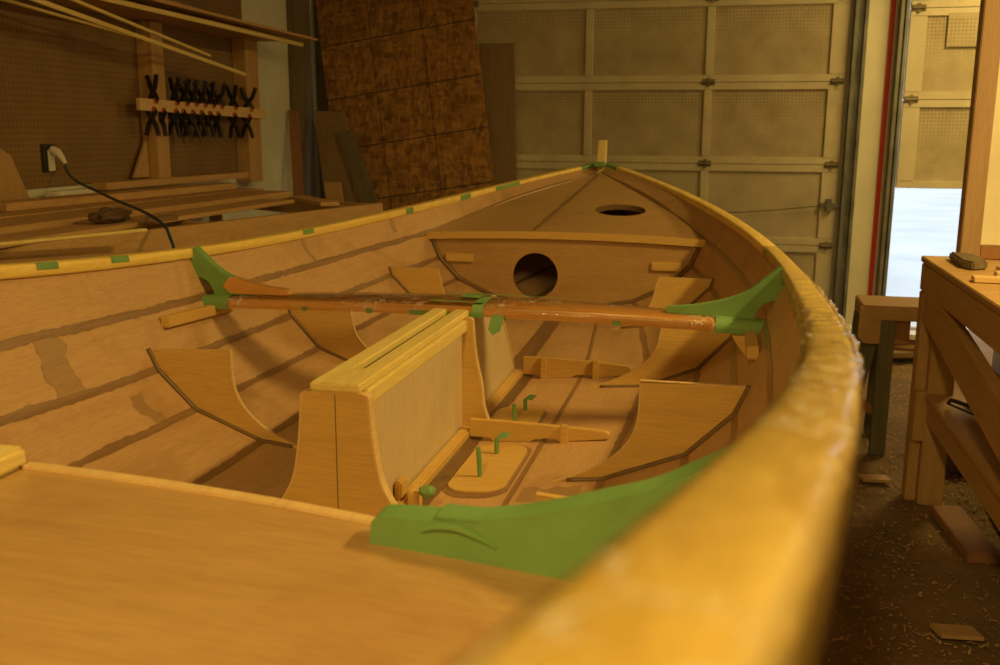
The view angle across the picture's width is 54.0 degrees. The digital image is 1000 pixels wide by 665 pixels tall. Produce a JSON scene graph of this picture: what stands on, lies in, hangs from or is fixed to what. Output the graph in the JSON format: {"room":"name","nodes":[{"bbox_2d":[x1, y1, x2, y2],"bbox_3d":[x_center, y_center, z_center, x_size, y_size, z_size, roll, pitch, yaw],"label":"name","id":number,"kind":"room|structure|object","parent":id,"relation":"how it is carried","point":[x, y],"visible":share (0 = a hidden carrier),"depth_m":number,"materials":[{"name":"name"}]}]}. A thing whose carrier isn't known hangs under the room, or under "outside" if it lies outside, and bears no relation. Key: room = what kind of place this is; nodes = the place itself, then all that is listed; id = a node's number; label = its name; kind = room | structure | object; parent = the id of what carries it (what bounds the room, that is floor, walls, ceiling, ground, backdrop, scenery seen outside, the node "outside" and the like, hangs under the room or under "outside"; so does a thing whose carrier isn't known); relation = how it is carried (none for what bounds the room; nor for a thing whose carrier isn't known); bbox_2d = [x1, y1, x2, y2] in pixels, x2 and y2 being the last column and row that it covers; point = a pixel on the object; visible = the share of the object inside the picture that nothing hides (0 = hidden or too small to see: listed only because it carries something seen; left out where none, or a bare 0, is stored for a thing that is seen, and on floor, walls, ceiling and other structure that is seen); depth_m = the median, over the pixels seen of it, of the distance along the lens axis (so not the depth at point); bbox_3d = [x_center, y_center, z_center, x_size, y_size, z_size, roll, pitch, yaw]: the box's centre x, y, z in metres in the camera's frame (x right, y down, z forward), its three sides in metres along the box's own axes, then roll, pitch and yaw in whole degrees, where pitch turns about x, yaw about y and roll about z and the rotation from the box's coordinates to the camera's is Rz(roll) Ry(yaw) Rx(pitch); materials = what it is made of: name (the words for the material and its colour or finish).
{"room":"boat building workshop","nodes":[
{"label":"boat building workshop","id":0,"kind":"room"},
{"bbox_2d":[26,0,321,221],"bbox_3d":[-2.596,-0.658,2.778,0.086,3.100,10.600,3,12,13],"label":"wall","id":1,"kind":"structure","parent":0,"point":[273,62],"depth_m":6.87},
{"bbox_2d":[0,0,241,188],"bbox_3d":[-2.220,-1.518,4.021,0.011,1.875,4.880,3,12,13],"label":"pegboard panel","id":2,"kind":"object","parent":1,"relation":"attached to","point":[72,86],"visible":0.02,"depth_m":4.88,"materials":[{"name":"brown wood"}]},
{"bbox_2d":[41,144,56,171],"bbox_3d":[-2.110,-0.817,4.593,0.022,0.130,0.085,3,12,13],"label":"power outlet","id":3,"kind":"object","parent":2,"relation":"attached to","point":[48,159],"visible":0.99,"depth_m":4.58,"materials":[{"name":"plastic"}]},
{"bbox_2d":[135,21,170,178],"bbox_3d":[-1.886,-1.251,5.339,0.089,0.840,0.120,3,12,13],"label":"stud","id":4,"kind":"object","parent":2,"relation":"attached to","point":[150,57],"visible":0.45,"depth_m":5.30,"materials":[{"name":"brown wood"}]},
{"bbox_2d":[136,98,265,118],"bbox_3d":[-1.720,-1.317,5.795,0.022,0.090,1.451,3,12,13],"label":"rail","id":5,"kind":"object","parent":4,"relation":"attached to","point":[143,104],"visible":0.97,"depth_m":5.66,"materials":[{"name":"brown wood"}]},
{"bbox_2d":[145,74,158,103],"bbox_3d":[-1.852,-1.297,5.229,0.114,0.157,0.036,8,14,32],"label":"clamp","id":6,"kind":"object","parent":5,"relation":"attached to","point":[152,88],"visible":0.91,"depth_m":5.22,"materials":[{"name":"black plastic"}]},
{"bbox_2d":[144,106,160,135],"bbox_3d":[-1.857,-1.128,5.232,0.114,0.155,0.036,6,13,23],"label":"clamp","id":7,"kind":"object","parent":5,"relation":"hanging from","point":[151,116],"visible":0.91,"depth_m":5.21,"materials":[{"name":"black plastic"}]},
{"bbox_2d":[158,107,167,136],"bbox_3d":[-1.843,-1.147,5.335,0.114,0.159,0.036,9,15,37],"label":"clamp","id":8,"kind":"object","parent":5,"relation":"hanging from","point":[162,116],"visible":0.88,"depth_m":5.31,"materials":[{"name":"black plastic"}]},
{"bbox_2d":[168,77,180,105],"bbox_3d":[-1.800,-1.333,5.427,0.114,0.155,0.036,11,16,37],"label":"clamp","id":9,"kind":"object","parent":5,"relation":"attached to","point":[174,96],"visible":0.88,"depth_m":5.42,"materials":[{"name":"black plastic"}]},
{"bbox_2d":[168,108,181,136],"bbox_3d":[-1.815,-1.167,5.447,0.114,0.158,0.036,6,13,26],"label":"clamp","id":10,"kind":"object","parent":5,"relation":"hanging from","point":[174,117],"visible":0.91,"depth_m":5.43,"materials":[{"name":"black plastic"}]},
{"bbox_2d":[178,108,189,136],"bbox_3d":[-1.781,-1.179,5.514,0.114,0.158,0.036,8,14,34],"label":"clamp","id":11,"kind":"object","parent":5,"relation":"hanging from","point":[182,123],"visible":0.81,"depth_m":5.50,"materials":[{"name":"black plastic"}]},
{"bbox_2d":[179,78,191,106],"bbox_3d":[-1.778,-1.351,5.524,0.114,0.155,0.036,6,13,24],"label":"clamp","id":12,"kind":"object","parent":5,"relation":"attached to","point":[184,93],"visible":0.85,"depth_m":5.52,"materials":[{"name":"black plastic"}]},
{"bbox_2d":[183,79,199,106],"bbox_3d":[-1.767,-1.370,5.623,0.114,0.159,0.036,4,12,16],"label":"clamp","id":13,"kind":"object","parent":5,"relation":"attached to","point":[192,95],"visible":0.84,"depth_m":5.61,"materials":[{"name":"black plastic"}]},
{"bbox_2d":[183,109,200,136],"bbox_3d":[-1.763,-1.196,5.605,0.114,0.157,0.036,1,12,2],"label":"clamp","id":14,"kind":"object","parent":5,"relation":"hanging from","point":[191,118],"visible":0.79,"depth_m":5.59,"materials":[{"name":"black plastic"}]},
{"bbox_2d":[192,80,207,107],"bbox_3d":[-1.745,-1.388,5.720,0.114,0.159,0.036,4,12,20],"label":"clamp","id":15,"kind":"object","parent":5,"relation":"attached to","point":[202,94],"visible":0.86,"depth_m":5.71,"materials":[{"name":"black plastic"}]},
{"bbox_2d":[193,110,209,136],"bbox_3d":[-1.738,-1.214,5.699,0.114,0.158,0.036,3,12,13],"label":"clamp","id":16,"kind":"object","parent":5,"relation":"hanging from","point":[199,119],"visible":0.86,"depth_m":5.68,"materials":[{"name":"black plastic"}]},
{"bbox_2d":[201,111,215,137],"bbox_3d":[-1.725,-1.232,5.798,0.114,0.155,0.036,7,13,23],"label":"clamp","id":17,"kind":"object","parent":5,"relation":"hanging from","point":[208,120],"visible":0.84,"depth_m":5.78,"materials":[{"name":"black plastic"}]},
{"bbox_2d":[206,81,216,108],"bbox_3d":[-1.721,-1.406,5.818,0.114,0.159,0.036,9,14,35],"label":"clamp","id":18,"kind":"object","parent":5,"relation":"attached to","point":[210,93],"visible":0.83,"depth_m":5.80,"materials":[{"name":"black plastic"}]},
{"bbox_2d":[211,111,222,137],"bbox_3d":[-1.702,-1.250,5.893,0.114,0.155,0.036,10,15,38],"label":"clamp","id":19,"kind":"object","parent":5,"relation":"hanging from","point":[216,120],"visible":0.85,"depth_m":5.87,"materials":[{"name":"black plastic"}]},
{"bbox_2d":[209,83,226,108],"bbox_3d":[-1.692,-1.420,5.898,0.114,0.155,0.036,0,12,4],"label":"clamp","id":20,"kind":"object","parent":5,"relation":"attached to","point":[218,98],"visible":0.76,"depth_m":5.89,"materials":[{"name":"black plastic"}]},
{"bbox_2d":[226,84,238,109],"bbox_3d":[-1.660,-1.454,6.075,0.114,0.158,0.036,7,13,29],"label":"clamp","id":21,"kind":"object","parent":5,"relation":"attached to","point":[232,98],"visible":0.9,"depth_m":6.06,"materials":[{"name":"black plastic"}]},
{"bbox_2d":[227,112,240,137],"bbox_3d":[-1.647,-1.284,6.079,0.114,0.159,0.036,7,13,30],"label":"clamp","id":22,"kind":"object","parent":5,"relation":"attached to","point":[233,121],"visible":0.93,"depth_m":6.06,"materials":[{"name":"black plastic"}]},
{"bbox_2d":[241,114,254,138],"bbox_3d":[-1.618,-1.319,6.269,0.114,0.157,0.036,5,12,20],"label":"clamp","id":23,"kind":"object","parent":5,"relation":"hanging from","point":[246,121],"visible":0.91,"depth_m":6.25,"materials":[{"name":"black plastic"}]},
{"bbox_2d":[240,87,256,111],"bbox_3d":[-1.605,-1.488,6.262,0.114,0.155,0.036,1,12,-2],"label":"clamp","id":24,"kind":"object","parent":5,"relation":"attached to","point":[248,101],"visible":0.87,"depth_m":6.25,"materials":[{"name":"black plastic"}]},
{"bbox_2d":[232,39,262,182],"bbox_3d":[-1.642,-1.435,6.386,0.089,0.900,0.180,3,12,13],"label":"stud","id":25,"kind":"object","parent":2,"relation":"attached to","point":[244,51],"visible":0.87,"depth_m":6.34,"materials":[{"name":"brown wood"}]},
{"bbox_2d":[0,0,287,41],"bbox_3d":[-1.875,-1.532,4.849,0.300,0.172,3.221,3,12,13],"label":"shelf","id":26,"kind":"object","parent":25,"relation":"on","point":[121,11],"depth_m":5.05,"materials":[{"name":"brown wood"}]},
{"bbox_2d":[29,0,245,75],"bbox_3d":[-1.782,-1.426,4.483,0.042,0.344,2.925,2,12,10],"label":"wood strip","id":27,"kind":"object","parent":26,"relation":"attached to","point":[42,2],"depth_m":4.69,"materials":[{"name":"brown wood"}]},
{"bbox_2d":[100,0,302,46],"bbox_3d":[-1.693,-1.598,4.887,0.016,0.067,3.400,3,12,13],"label":"wood strip","id":28,"kind":"object","parent":26,"relation":"on","point":[118,2],"visible":1,"depth_m":5.22,"materials":[{"name":"brown wood"}]},
{"bbox_2d":[133,0,317,40],"bbox_3d":[-1.681,-1.760,5.499,0.359,0.064,2.223,4,12,15],"label":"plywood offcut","id":29,"kind":"object","parent":26,"relation":"on","point":[161,4],"visible":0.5,"depth_m":5.44,"materials":[{"name":"brown wood"}]},
{"bbox_2d":[128,0,205,10],"bbox_3d":[-1.900,-1.643,4.665,0.160,0.106,2.701,3,12,13],"label":"plank","id":30,"kind":"object","parent":29,"relation":"on","point":[128,0],"visible":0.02,"depth_m":5.13,"materials":[{"name":"brown wood"}]},
{"bbox_2d":[0,140,864,664],"bbox_3d":[-0.224,-0.129,2.210,1.890,1.166,7.423,3,12,13],"label":"wooden boat","id":31,"kind":"object","parent":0,"point":[591,413],"visible":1,"depth_m":2.16,"materials":[{"name":"brown wood"}]},
{"bbox_2d":[829,0,899,323],"bbox_3d":[2.000,-1.516,7.034,7.100,3.100,0.120,3,12,13],"label":"wall","id":32,"kind":"structure","parent":0,"point":[879,10],"depth_m":6.88,"materials":[{"name":"beige paint"}]},
{"bbox_2d":[473,0,869,318],"bbox_3d":[0.801,-1.546,7.192,3.490,2.878,0.098,3,12,13],"label":"door","id":33,"kind":"structure","parent":32,"relation":"in","point":[736,106],"depth_m":7.05,"materials":[{"name":"paint"}]},
{"bbox_2d":[868,0,896,294],"bbox_3d":[2.670,-1.517,6.806,0.031,3.000,0.010,3,12,13],"label":"trim","id":34,"kind":"structure","parent":32,"relation":"attached to","point":[893,3],"depth_m":6.84,"materials":[{"name":"red paint"}]},
{"bbox_2d":[875,0,980,295],"bbox_3d":[3.897,-1.648,6.445,2.460,3.410,0.098,3,12,13],"label":"door","id":35,"kind":"structure","parent":32,"relation":"in","point":[940,47],"depth_m":6.69,"materials":[{"name":"paint"}]},
{"bbox_2d":[818,327,999,664],"bbox_3d":[0.810,0.945,2.283,7.100,0.007,10.550,3,12,13],"label":"floor","id":36,"kind":"structure","parent":0,"point":[954,601],"depth_m":3.12,"materials":[{"name":"concrete"}]},
{"bbox_2d":[0,198,382,263],"bbox_3d":[-1.556,0.030,4.167,1.332,1.000,3.954,3,12,13],"label":"bench","id":37,"kind":"object","parent":36,"relation":"on","point":[297,215],"visible":0.21,"depth_m":3.97,"materials":[{"name":"brown wood"}]},
{"bbox_2d":[0,149,28,211],"bbox_3d":[-2.190,-0.717,4.232,0.015,0.430,0.480,3,12,13],"label":"plywood offcut","id":38,"kind":"object","parent":37,"relation":"on","point":[12,187],"visible":0.67,"depth_m":4.33,"materials":[{"name":"brown wood"}]},
{"bbox_2d":[45,188,95,196],"bbox_3d":[-2.042,-0.633,4.675,0.060,0.093,0.300,3,12,13],"label":"block","id":39,"kind":"object","parent":37,"relation":"on","point":[82,190],"visible":0.32,"depth_m":4.62,"materials":[{"name":"wood"}]},
{"bbox_2d":[49,146,174,248],"bbox_3d":[-1.565,-0.090,4.007,0.335,1.294,1.796,-6,13,-26],"label":"extension cord","id":40,"kind":"object","parent":37,"relation":"on","point":[57,152],"visible":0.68,"depth_m":4.25,"materials":[{"name":"black plastic"}]},
{"bbox_2d":[0,188,263,218],"bbox_3d":[-1.952,-0.490,4.102,0.170,0.036,3.555,4,12,15],"label":"plank","id":41,"kind":"object","parent":37,"relation":"on","point":[9,214],"visible":0.49,"depth_m":4.46,"materials":[{"name":"brown wood"}]},
{"bbox_2d":[0,183,235,211],"bbox_3d":[-1.836,-0.681,4.847,0.140,0.034,1.706,4,12,17],"label":"plank","id":42,"kind":"object","parent":41,"relation":"on","point":[76,199],"visible":1,"depth_m":4.62,"materials":[{"name":"brown wood"}]},
{"bbox_2d":[0,190,290,233],"bbox_3d":[-1.739,-0.448,3.904,0.260,0.036,3.452,3,12,14],"label":"plank","id":43,"kind":"object","parent":37,"relation":"on","point":[56,219],"visible":0.76,"depth_m":4.31,"materials":[{"name":"brown wood"}]},
{"bbox_2d":[0,199,293,247],"bbox_3d":[-1.543,-0.387,3.660,0.180,0.021,3.052,3,12,14],"label":"plank","id":44,"kind":"object","parent":37,"relation":"on","point":[185,214],"visible":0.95,"depth_m":3.85,"materials":[{"name":"brown wood"}]},
{"bbox_2d":[0,228,147,245],"bbox_3d":[-1.554,-0.275,3.042,0.035,0.010,1.082,8,14,32],"label":"wood strip","id":45,"kind":"object","parent":44,"relation":"on","point":[43,239],"visible":1,"depth_m":3.24,"materials":[{"name":"brown wood"}]},
{"bbox_2d":[88,207,131,223],"bbox_3d":[-1.502,-0.456,3.779,0.126,0.059,0.242,3,12,13],"label":"rag","id":46,"kind":"object","parent":44,"relation":"on","point":[105,214],"visible":1,"depth_m":3.73,"materials":[{"name":"brown fabric"}]},
{"bbox_2d":[140,214,178,221],"bbox_3d":[-1.328,-0.449,3.857,0.068,0.020,0.167,6,13,26],"label":"scrap","id":47,"kind":"object","parent":37,"relation":"on","point":[171,217],"visible":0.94,"depth_m":3.83,"materials":[{"name":"brown wood"}]},
{"bbox_2d":[92,172,248,189],"bbox_3d":[-1.804,-0.859,5.521,0.085,0.036,1.372,4,12,15],"label":"plank","id":48,"kind":"object","parent":37,"relation":"on","point":[121,184],"visible":0.94,"depth_m":5.34,"materials":[{"name":"brown wood"}]},
{"bbox_2d":[132,137,149,177],"bbox_3d":[-1.933,-0.939,5.263,0.013,0.210,0.152,3,12,13],"label":"plywood offcut","id":49,"kind":"object","parent":48,"relation":"on","point":[141,169],"visible":1,"depth_m":5.29,"materials":[{"name":"brown wood"}]},
{"bbox_2d":[290,196,338,205],"bbox_3d":[-0.973,-0.689,5.125,0.100,0.020,0.510,-6,13,-28],"label":"plank","id":50,"kind":"object","parent":37,"relation":"on","point":[305,199],"visible":0.94,"depth_m":5.02,"materials":[{"name":"brown wood"}]},
{"bbox_2d":[288,110,303,195],"bbox_3d":[-1.423,-0.813,6.996,0.074,1.515,0.534,-3,12,-17],"label":"wood board","id":51,"kind":"object","parent":36,"relation":"on","point":[293,115],"visible":0.44,"depth_m":7.03,"materials":[{"name":"brown wood"}]},
{"bbox_2d":[286,0,310,195],"bbox_3d":[-1.478,-1.564,7.232,0.052,2.880,0.200,3,12,13],"label":"plank","id":52,"kind":"object","parent":36,"relation":"on","point":[295,8],"visible":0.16,"depth_m":7.13,"materials":[{"name":"brown wood"}]},
{"bbox_2d":[304,0,315,196],"bbox_3d":[-1.451,-1.604,7.427,0.017,2.880,0.160,3,12,13],"label":"plank","id":53,"kind":"object","parent":36,"relation":"on","point":[306,2],"visible":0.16,"depth_m":7.42,"materials":[{"name":"brown wood"}]},
{"bbox_2d":[315,3,328,198],"bbox_3d":[-1.278,-1.644,7.624,0.240,2.880,0.090,3,12,13],"label":"post","id":54,"kind":"object","parent":36,"relation":"on","point":[322,94],"visible":0.02,"depth_m":7.54,"materials":[{"name":"brown wood"}]},
{"bbox_2d":[324,182,343,200],"bbox_3d":[-1.105,-0.542,6.929,0.108,1.014,0.426,-8,14,-34],"label":"wood board","id":55,"kind":"object","parent":36,"relation":"on","point":[333,190],"visible":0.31,"depth_m":6.95,"materials":[{"name":"brown wood"}]},
{"bbox_2d":[314,111,356,201],"bbox_3d":[-1.143,-0.842,7.141,0.202,1.514,0.665,-6,13,-27],"label":"wood board","id":56,"kind":"object","parent":36,"relation":"on","point":[334,164],"visible":0.38,"depth_m":7.18,"materials":[{"name":"brown wood"}]},
{"bbox_2d":[337,130,377,203],"bbox_3d":[-0.864,-0.742,7.002,0.847,1.380,0.082,11,16,43],"label":"wood board","id":57,"kind":"object","parent":36,"relation":"on","point":[366,192],"visible":0.44,"depth_m":7.06,"materials":[{"name":"brown wood"}]},
{"bbox_2d":[315,0,494,210],"bbox_3d":[-0.669,-1.412,7.270,1.567,2.574,0.375,3,12,13],"label":"sheet","id":58,"kind":"object","parent":36,"relation":"on","point":[405,76],"visible":0.6,"depth_m":7.24,"materials":[{"name":"wood"}]},
{"bbox_2d":[479,43,516,184],"bbox_3d":[-0.001,-1.126,7.326,0.350,2.001,0.168,3,12,13],"label":"wood board","id":59,"kind":"object","parent":36,"relation":"on","point":[497,60],"visible":0.44,"depth_m":7.25,"materials":[{"name":"brown wood"}]},
{"bbox_2d":[856,474,892,482],"bbox_3d":[1.501,0.585,3.932,0.125,0.012,0.062,2,12,8],"label":"chip","id":60,"kind":"object","parent":36,"relation":"on","point":[864,477],"visible":1,"depth_m":3.91,"materials":[{"name":"brown wood"}]},
{"bbox_2d":[851,295,918,455],"bbox_3d":[1.677,0.179,4.362,0.394,0.658,0.350,3,12,13],"label":"sawhorse","id":61,"kind":"object","parent":36,"relation":"on","point":[877,321],"visible":0.77,"depth_m":4.20,"materials":[{"name":"brown wood"}]},
{"bbox_2d":[893,358,912,360],"bbox_3d":[2.387,0.141,6.069,1.000,0.032,0.140,2,12,7],"label":"board","id":62,"kind":"object","parent":36,"relation":"on","point":[894,359],"visible":0.02,"depth_m":5.99,"materials":[{"name":"brown wood"}]},
{"bbox_2d":[893,348,913,357],"bbox_3d":[2.345,0.125,5.970,0.900,0.032,0.140,-1,12,-7],"label":"board","id":63,"kind":"object","parent":62,"relation":"on","point":[898,352],"visible":0.02,"depth_m":5.92,"materials":[{"name":"brown wood"}]},
{"bbox_2d":[894,344,914,349],"bbox_3d":[2.428,0.064,6.096,0.800,0.032,0.140,6,13,24],"label":"board","id":64,"kind":"object","parent":63,"relation":"on","point":[902,346],"visible":0.02,"depth_m":6.00,"materials":[{"name":"brown wood"}]},
{"bbox_2d":[894,339,914,343],"bbox_3d":[2.387,0.038,6.047,0.900,0.032,0.140,1,12,4],"label":"board","id":65,"kind":"object","parent":64,"relation":"on","point":[895,341],"visible":0.02,"depth_m":5.97,"materials":[{"name":"brown wood"}]},
{"bbox_2d":[845,324,915,339],"bbox_3d":[2.446,0.007,6.027,0.800,0.032,0.140,7,13,29],"label":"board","id":66,"kind":"object","parent":65,"relation":"on","point":[912,333],"visible":0.02,"depth_m":5.93,"materials":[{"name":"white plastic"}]},
{"bbox_2d":[823,360,999,664],"bbox_3d":[-0.007,0.694,3.392,4.626,0.027,8.213,3,12,13],"label":"wood shavings","id":67,"kind":"object","parent":36,"relation":"on","point":[943,502],"visible":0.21,"depth_m":3.09},
{"bbox_2d":[901,256,999,529],"bbox_3d":[1.677,0.443,2.421,0.820,0.928,2.600,3,12,13],"label":"workbench","id":68,"kind":"object","parent":36,"relation":"on","point":[945,351],"visible":0.97,"depth_m":3.22,"materials":[{"name":"brown wood"}]},
{"bbox_2d":[947,398,973,415],"bbox_3d":[1.609,0.278,3.199,0.032,0.043,0.454,-3,12,-15],"label":"frame","id":69,"kind":"object","parent":68,"relation":"on","point":[950,400],"visible":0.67,"depth_m":3.34,"materials":[{"name":"metal"}]},
{"bbox_2d":[925,394,999,499],"bbox_3d":[1.663,0.483,2.411,0.740,0.018,2.358,3,12,13],"label":"shelf","id":70,"kind":"object","parent":68,"relation":"attached to","point":[963,427],"depth_m":3.12,"materials":[{"name":"brown wood"}]},
{"bbox_2d":[949,252,987,270],"bbox_3d":[1.617,-0.248,3.393,0.080,0.030,0.293,3,12,13],"label":"plane","id":71,"kind":"object","parent":68,"relation":"on","point":[967,261],"visible":1,"depth_m":3.31,"materials":[{"name":"brown wood"}]},
{"bbox_2d":[956,0,999,259],"bbox_3d":[1.996,-1.090,3.346,0.655,1.701,0.070,3,12,13],"label":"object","id":72,"kind":"object","parent":68,"relation":"on","point":[978,234],"visible":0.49,"depth_m":3.48,"materials":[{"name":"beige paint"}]},
{"bbox_2d":[971,275,999,283],"bbox_3d":[1.688,-0.150,2.946,0.490,0.016,0.060,4,12,17],"label":"stick","id":73,"kind":"object","parent":68,"relation":"on","point":[975,278],"visible":1,"depth_m":2.99,"materials":[{"name":"brown wood"}]},
{"bbox_2d":[994,270,999,275],"bbox_3d":[1.839,-0.168,3.049,0.542,0.016,0.060,4,12,18],"label":"stick","id":74,"kind":"object","parent":68,"relation":"on","point":[996,273],"visible":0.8,"depth_m":3.12,"materials":[{"name":"brown wood"}]},
{"bbox_2d":[930,623,983,640],"bbox_3d":[1.270,0.833,2.728,0.125,0.012,0.062,2,12,8],"label":"chip","id":75,"kind":"object","parent":36,"relation":"on","point":[948,631],"visible":1,"depth_m":2.72,"materials":[{"name":"brown wood"}]},
{"bbox_2d":[930,504,999,563],"bbox_3d":[1.606,0.694,3.397,0.106,0.035,0.436,2,12,8],"label":"plank","id":76,"kind":"object","parent":36,"relation":"on","point":[969,540],"visible":1,"depth_m":3.34,"materials":[{"name":"brown wood"}]},
{"bbox_2d":[991,350,999,374],"bbox_3d":[2.497,0.004,3.815,0.025,1.230,4.000,3,12,13],"label":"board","id":77,"kind":"object","parent":36,"relation":"on","point":[996,357],"visible":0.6,"depth_m":5.75,"materials":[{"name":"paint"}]},
{"label":"outside","id":78,"kind":"structure","parent":0,"visible":0},
{"bbox_2d":[886,157,967,328],"bbox_3d":[15.630,-4.762,30.719,42.000,0.190,52.480,3,12,13],"label":"ground","id":79,"kind":"structure","parent":78,"point":[925,221],"depth_m":13.93,"materials":[{"name":"white snow"}]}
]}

